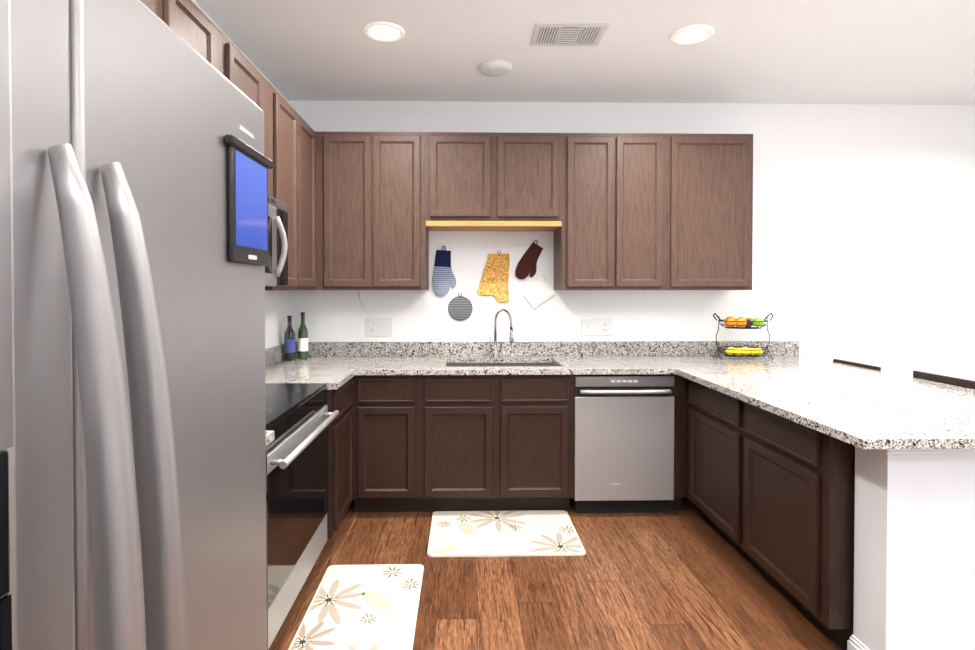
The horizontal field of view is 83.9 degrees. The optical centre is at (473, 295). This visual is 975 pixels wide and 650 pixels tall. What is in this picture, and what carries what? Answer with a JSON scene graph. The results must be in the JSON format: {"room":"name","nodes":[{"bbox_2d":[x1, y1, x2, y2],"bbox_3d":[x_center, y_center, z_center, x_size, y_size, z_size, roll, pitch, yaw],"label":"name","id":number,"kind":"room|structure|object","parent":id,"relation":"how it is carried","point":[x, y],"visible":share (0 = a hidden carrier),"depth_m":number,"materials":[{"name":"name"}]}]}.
{"room":"kitchen","nodes":[
{"label":"kitchen","id":0,"kind":"room"},
{"bbox_2d":[191,0,288,348],"bbox_3d":[-1.330,0.016,0.558,0.120,2.760,6.720,0,1,-1],"label":"wall","id":1,"kind":"structure","parent":0,"point":[276,310],"depth_m":3.60,"materials":[{"name":"white paint"}]},
{"bbox_2d":[140,0,163,21],"bbox_3d":[-1.136,-0.535,1.425,0.297,1.050,0.540,0,1,-1],"label":"upper cabinet","id":2,"kind":"object","parent":1,"relation":"attached to","point":[156,6],"depth_m":1.73,"materials":[{"name":"brown wood"}]},
{"bbox_2d":[164,0,227,78],"bbox_3d":[-1.146,-0.765,1.930,0.297,0.603,0.477,0,1,-1],"label":"upper cabinet","id":3,"kind":"object","parent":1,"relation":"attached to","point":[183,17],"depth_m":1.98,"materials":[{"name":"brown wood"}]},
{"bbox_2d":[228,40,279,199],"bbox_3d":[-1.156,-0.772,2.472,0.297,0.603,0.608,0,1,-1],"label":"upper cabinet","id":4,"kind":"object","parent":1,"relation":"attached to","point":[241,72],"depth_m":2.69,"materials":[{"name":"brown wood"}]},
{"bbox_2d":[265,195,287,285],"bbox_3d":[-1.092,-0.254,2.319,0.416,0.424,0.916,0,1,-1],"label":"microwave","id":5,"kind":"object","parent":4,"relation":"attached to","point":[276,271],"visible":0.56,"depth_m":2.58,"materials":[{"name":"silver metal"}]},
{"bbox_2d":[265,95,303,289],"bbox_3d":[-1.166,-0.554,2.972,0.297,1.050,0.385,0,1,-1],"label":"upper cabinet","id":6,"kind":"object","parent":1,"relation":"attached to","point":[291,182],"depth_m":3.09,"materials":[{"name":"brown wood"}]},
{"bbox_2d":[300,116,319,289],"bbox_3d":[-1.174,-0.560,3.377,0.297,1.050,0.426,0,1,-1],"label":"upper cabinet","id":7,"kind":"object","parent":1,"relation":"attached to","point":[309,138],"depth_m":3.46,"materials":[{"name":"brown wood"}]},
{"bbox_2d":[269,497,841,649],"bbox_3d":[1.992,1.446,0.640,6.765,0.100,6.960,0,1,-1],"label":"floor","id":8,"kind":"structure","parent":0,"point":[688,576],"depth_m":2.51,"materials":[{"name":"brown wood"}]},
{"bbox_2d":[0,0,272,649],"bbox_3d":[-0.788,0.499,0.689,0.908,1.792,0.910,0,1,-1],"label":"fridge","id":9,"kind":"object","parent":8,"relation":"on","point":[136,164],"visible":1,"depth_m":0.61,"materials":[{"name":"silver metal"}]},
{"bbox_2d":[266,431,273,649],"bbox_3d":[-0.984,0.875,1.516,0.606,1.019,0.710,0,1,-1],"label":"base unit","id":10,"kind":"object","parent":8,"relation":"on","point":[269,434],"depth_m":1.83,"materials":[{"name":"brown wood"}]},
{"bbox_2d":[265,383,338,649],"bbox_3d":[-0.976,0.915,2.337,0.607,0.918,0.916,0,1,-1],"label":"range oven","id":11,"kind":"object","parent":8,"relation":"on","point":[298,420],"visible":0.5,"depth_m":2.26,"materials":[{"name":"silver metal"}]},
{"bbox_2d":[265,349,360,536],"bbox_3d":[-1.000,0.855,3.031,0.630,1.019,0.460,0,1,-1],"label":"base unit","id":12,"kind":"object","parent":8,"relation":"on","point":[340,369],"depth_m":3.17,"materials":[{"name":"brown wood"}]},
{"bbox_2d":[288,564,423,649],"bbox_3d":[-0.477,1.370,2.144,0.480,0.012,1.185,0,1,-1],"label":"area rug","id":13,"kind":"object","parent":8,"relation":"on","point":[362,607],"visible":1,"depth_m":2.34,"materials":[{"name":"beige fabric"}]},
{"bbox_2d":[427,510,585,556],"bbox_3d":[0.171,1.357,3.120,0.840,0.012,0.560,0,1,-1],"label":"area rug","id":14,"kind":"object","parent":8,"relation":"on","point":[501,533],"visible":0.98,"depth_m":3.07,"materials":[{"name":"beige fabric"}]},
{"bbox_2d":[268,309,846,511],"bbox_3d":[0.545,0.725,3.625,3.743,1.265,0.673,0,1,-1],"label":"base unit","id":15,"kind":"object","parent":8,"relation":"on","point":[446,426],"depth_m":3.32,"materials":[{"name":"brown wood"}]},
{"bbox_2d":[284,316,295,360],"bbox_3d":[-1.256,0.289,3.704,0.074,0.305,0.074,0,1,-1],"label":"wine bottle","id":16,"kind":"object","parent":15,"relation":"on","point":[289,344],"visible":1,"depth_m":3.68,"materials":[{"name":"black glass"}]},
{"bbox_2d":[298,312,307,358],"bbox_3d":[-1.193,0.278,3.790,0.070,0.325,0.070,0,1,-1],"label":"wine bottle","id":17,"kind":"object","parent":15,"relation":"on","point":[302,341],"visible":1,"depth_m":3.76,"materials":[{"name":"green glass"}]},
{"bbox_2d":[489,309,513,357],"bbox_3d":[0.196,0.265,3.806,0.166,0.350,0.181,0,1,-1],"label":"faucet","id":18,"kind":"object","parent":15,"relation":"on","point":[495,354],"depth_m":3.84,"materials":[{"name":"silver metal"}]},
{"bbox_2d":[265,355,974,448],"bbox_3d":[0.565,0.473,2.572,3.743,0.032,2.773,0,1,-1],"label":"countertop","id":19,"kind":"structure","parent":15,"relation":"on","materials":[{"name":"stone"}]},
{"bbox_2d":[713,313,773,359],"bbox_3d":[1.888,0.279,3.794,0.408,0.322,0.236,0,1,-1],"label":"fruit basket","id":20,"kind":"object","parent":15,"relation":"on","point":[730,322],"visible":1,"depth_m":3.75,"materials":[{"name":"black metal"}]},
{"bbox_2d":[570,374,673,512],"bbox_3d":[0.921,0.923,3.611,0.610,0.868,0.666,0,1,-1],"label":"dishwasher","id":21,"kind":"object","parent":8,"relation":"on","point":[623,443],"visible":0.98,"depth_m":3.31,"materials":[{"name":"silver metal"}]},
{"bbox_2d":[673,365,974,649],"bbox_3d":[1.845,0.914,2.547,1.185,0.914,1.539,0,1,-1],"label":"base unit","id":22,"kind":"object","parent":8,"relation":"on","point":[764,465],"depth_m":2.37,"materials":[{"name":"brown wood"}]},
{"bbox_2d":[833,359,880,370],"bbox_3d":[2.631,0.893,3.476,0.400,0.932,0.400,0,1,-1],"label":"bar chair","id":23,"kind":"object","parent":8,"relation":"on","point":[858,364],"visible":0.12,"depth_m":3.44,"materials":[{"name":"brown wood"}]},
{"bbox_2d":[913,370,974,389],"bbox_3d":[2.644,0.892,2.826,0.400,0.950,0.400,0,1,-1],"label":"bar chair","id":24,"kind":"object","parent":8,"relation":"on","point":[960,382],"visible":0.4,"depth_m":2.81,"materials":[{"name":"brown wood"}]},
{"bbox_2d":[195,0,974,104],"bbox_3d":[1.992,-1.414,0.604,6.765,0.100,6.960,0,1,-1],"label":"ceiling","id":25,"kind":"structure","parent":0,"point":[910,52],"depth_m":3.10,"materials":[{"name":"white paint"}]},
{"bbox_2d":[363,21,404,41],"bbox_3d":[-0.470,-1.388,2.857,0.220,0.010,0.220,0,1,-1],"label":"recessed light","id":26,"kind":"object","parent":25,"relation":"in","point":[381,31],"visible":1,"depth_m":2.85,"materials":[{"name":"white"}]},
{"bbox_2d":[479,60,511,76],"bbox_3d":[0.135,-1.381,3.309,0.204,0.034,0.204,0,1,-1],"label":"smoke detector","id":27,"kind":"object","parent":25,"relation":"attached to","point":[494,68],"visible":1,"depth_m":3.26,"materials":[{"name":"white plastic"}]},
{"bbox_2d":[530,23,609,45],"bbox_3d":[0.506,-1.388,2.888,0.380,0.010,0.255,0,1,-1],"label":"ceiling vent","id":28,"kind":"object","parent":25,"relation":"in","point":[568,34],"visible":1,"depth_m":2.87,"materials":[{"name":"white plastic"}]},
{"bbox_2d":[670,24,713,44],"bbox_3d":[1.165,-1.388,2.889,0.220,0.010,0.220,0,1,-1],"label":"recessed light","id":29,"kind":"object","parent":25,"relation":"in","point":[691,34],"visible":1,"depth_m":2.88,"materials":[{"name":"white"}]},
{"bbox_2d":[288,100,974,380],"bbox_3d":[1.926,-0.028,4.041,6.765,2.760,0.120,0,1,-1],"label":"wall","id":30,"kind":"structure","parent":0,"point":[863,247],"depth_m":3.98,"materials":[{"name":"white paint"}]},
{"bbox_2d":[320,132,375,289],"bbox_3d":[-0.863,-0.564,3.747,0.380,1.050,0.343,0,1,-1],"label":"upper cabinet","id":31,"kind":"object","parent":30,"relation":"attached to","point":[347,262],"depth_m":3.59,"materials":[{"name":"brown wood"}]},
{"bbox_2d":[365,318,391,335],"bbox_3d":[-0.688,0.229,3.927,0.195,0.132,0.010,0,1,-1],"label":"electrical outlet plate","id":32,"kind":"object","parent":30,"relation":"attached to","point":[381,327],"visible":0.92,"depth_m":3.93,"materials":[{"name":"white plastic"}]},
{"bbox_2d":[358,290,371,326],"bbox_3d":[-0.785,0.092,3.912,0.106,0.267,0.028,0,1,-1],"label":"plug","id":33,"kind":"object","parent":32,"relation":"attached to","point":[369,324],"visible":0.94,"depth_m":3.91,"materials":[{"name":"white plastic"}]},
{"bbox_2d":[372,132,431,289],"bbox_3d":[-0.497,-0.565,3.754,0.353,1.050,0.343,0,1,-1],"label":"upper cabinet","id":34,"kind":"object","parent":30,"relation":"attached to","point":[400,230],"depth_m":3.59,"materials":[{"name":"brown wood"}]},
{"bbox_2d":[432,245,455,295],"bbox_3d":[-0.211,-0.181,3.925,0.175,0.375,0.022,0,1,-1],"label":"mitt","id":35,"kind":"object","parent":30,"relation":"hanging from","point":[443,278],"visible":1,"depth_m":3.91,"materials":[{"name":"blue fabric"}]},
{"bbox_2d":[448,292,472,320],"bbox_3d":[-0.095,0.075,3.931,0.180,0.212,0.022,0,1,-1],"label":"potholder","id":36,"kind":"object","parent":30,"relation":"hanging from","point":[460,308],"visible":1,"depth_m":3.93,"materials":[{"name":"grey fabric"}]},
{"bbox_2d":[428,132,495,227],"bbox_3d":[-0.093,-0.798,3.759,0.455,0.584,0.343,0,1,-1],"label":"upper cabinet","id":37,"kind":"object","parent":30,"relation":"attached to","point":[461,165],"depth_m":3.60,"materials":[{"name":"brown wood"}]},
{"bbox_2d":[477,249,508,301],"bbox_3d":[0.143,-0.145,3.938,0.238,0.384,0.012,0,1,-1],"label":"cork board","id":38,"kind":"object","parent":30,"relation":"attached to","point":[494,280],"visible":1,"depth_m":3.93,"materials":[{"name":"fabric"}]},
{"bbox_2d":[515,239,542,278],"bbox_3d":[0.406,-0.266,3.936,0.203,0.290,0.022,0,1,-1],"label":"mitt","id":39,"kind":"object","parent":30,"relation":"hanging from","point":[526,265],"visible":1,"depth_m":3.92,"materials":[{"name":"fabric"}]},
{"bbox_2d":[496,133,563,227],"bbox_3d":[0.361,-0.798,3.767,0.454,0.584,0.343,0,1,-1],"label":"upper cabinet","id":40,"kind":"object","parent":30,"relation":"attached to","point":[529,166],"depth_m":3.61,"materials":[{"name":"brown wood"}]},
{"bbox_2d":[265,341,798,366],"bbox_3d":[0.555,0.404,2.571,3.723,0.104,2.773,0,1,-1],"label":"backsplash","id":41,"kind":"structure","parent":30,"relation":"attached to","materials":[{"name":"stone"}]},
{"bbox_2d":[522,275,554,308],"bbox_3d":[0.475,-0.027,3.944,0.238,0.252,0.014,0,1,-1],"label":"potholder","id":42,"kind":"object","parent":30,"relation":"hanging from","point":[538,293],"visible":1,"depth_m":3.94,"materials":[{"name":"fabric"}]},
{"bbox_2d":[552,133,619,289],"bbox_3d":[0.766,-0.565,3.778,0.355,1.050,0.343,0,1,-1],"label":"upper cabinet","id":43,"kind":"object","parent":30,"relation":"attached to","point":[612,211],"depth_m":3.62,"materials":[{"name":"brown wood"}]},
{"bbox_2d":[426,220,561,230],"bbox_3d":[0.134,-0.486,3.779,0.910,0.038,0.317,0,1,-1],"label":"shelf","id":44,"kind":"object","parent":43,"relation":"attached to","point":[431,225],"depth_m":3.63,"materials":[{"name":"wood"}]},
{"bbox_2d":[581,319,612,335],"bbox_3d":[0.902,0.232,3.958,0.228,0.117,0.010,0,1,-1],"label":"electrical outlet plate","id":45,"kind":"object","parent":30,"relation":"attached to","point":[596,327],"visible":1,"depth_m":3.95,"materials":[{"name":"white plastic"}]},
{"bbox_2d":[620,133,671,289],"bbox_3d":[1.120,-0.565,3.785,0.354,1.050,0.343,0,1,-1],"label":"upper cabinet","id":46,"kind":"object","parent":30,"relation":"attached to","point":[645,158],"depth_m":3.62,"materials":[{"name":"brown wood"}]},
{"bbox_2d":[847,446,974,649],"bbox_3d":[1.926,0.938,1.949,1.057,0.881,0.211,0,1,-1],"label":"wall","id":47,"kind":"structure","parent":0,"point":[914,551],"depth_m":1.87,"materials":[{"name":"white paint"}]}
]}

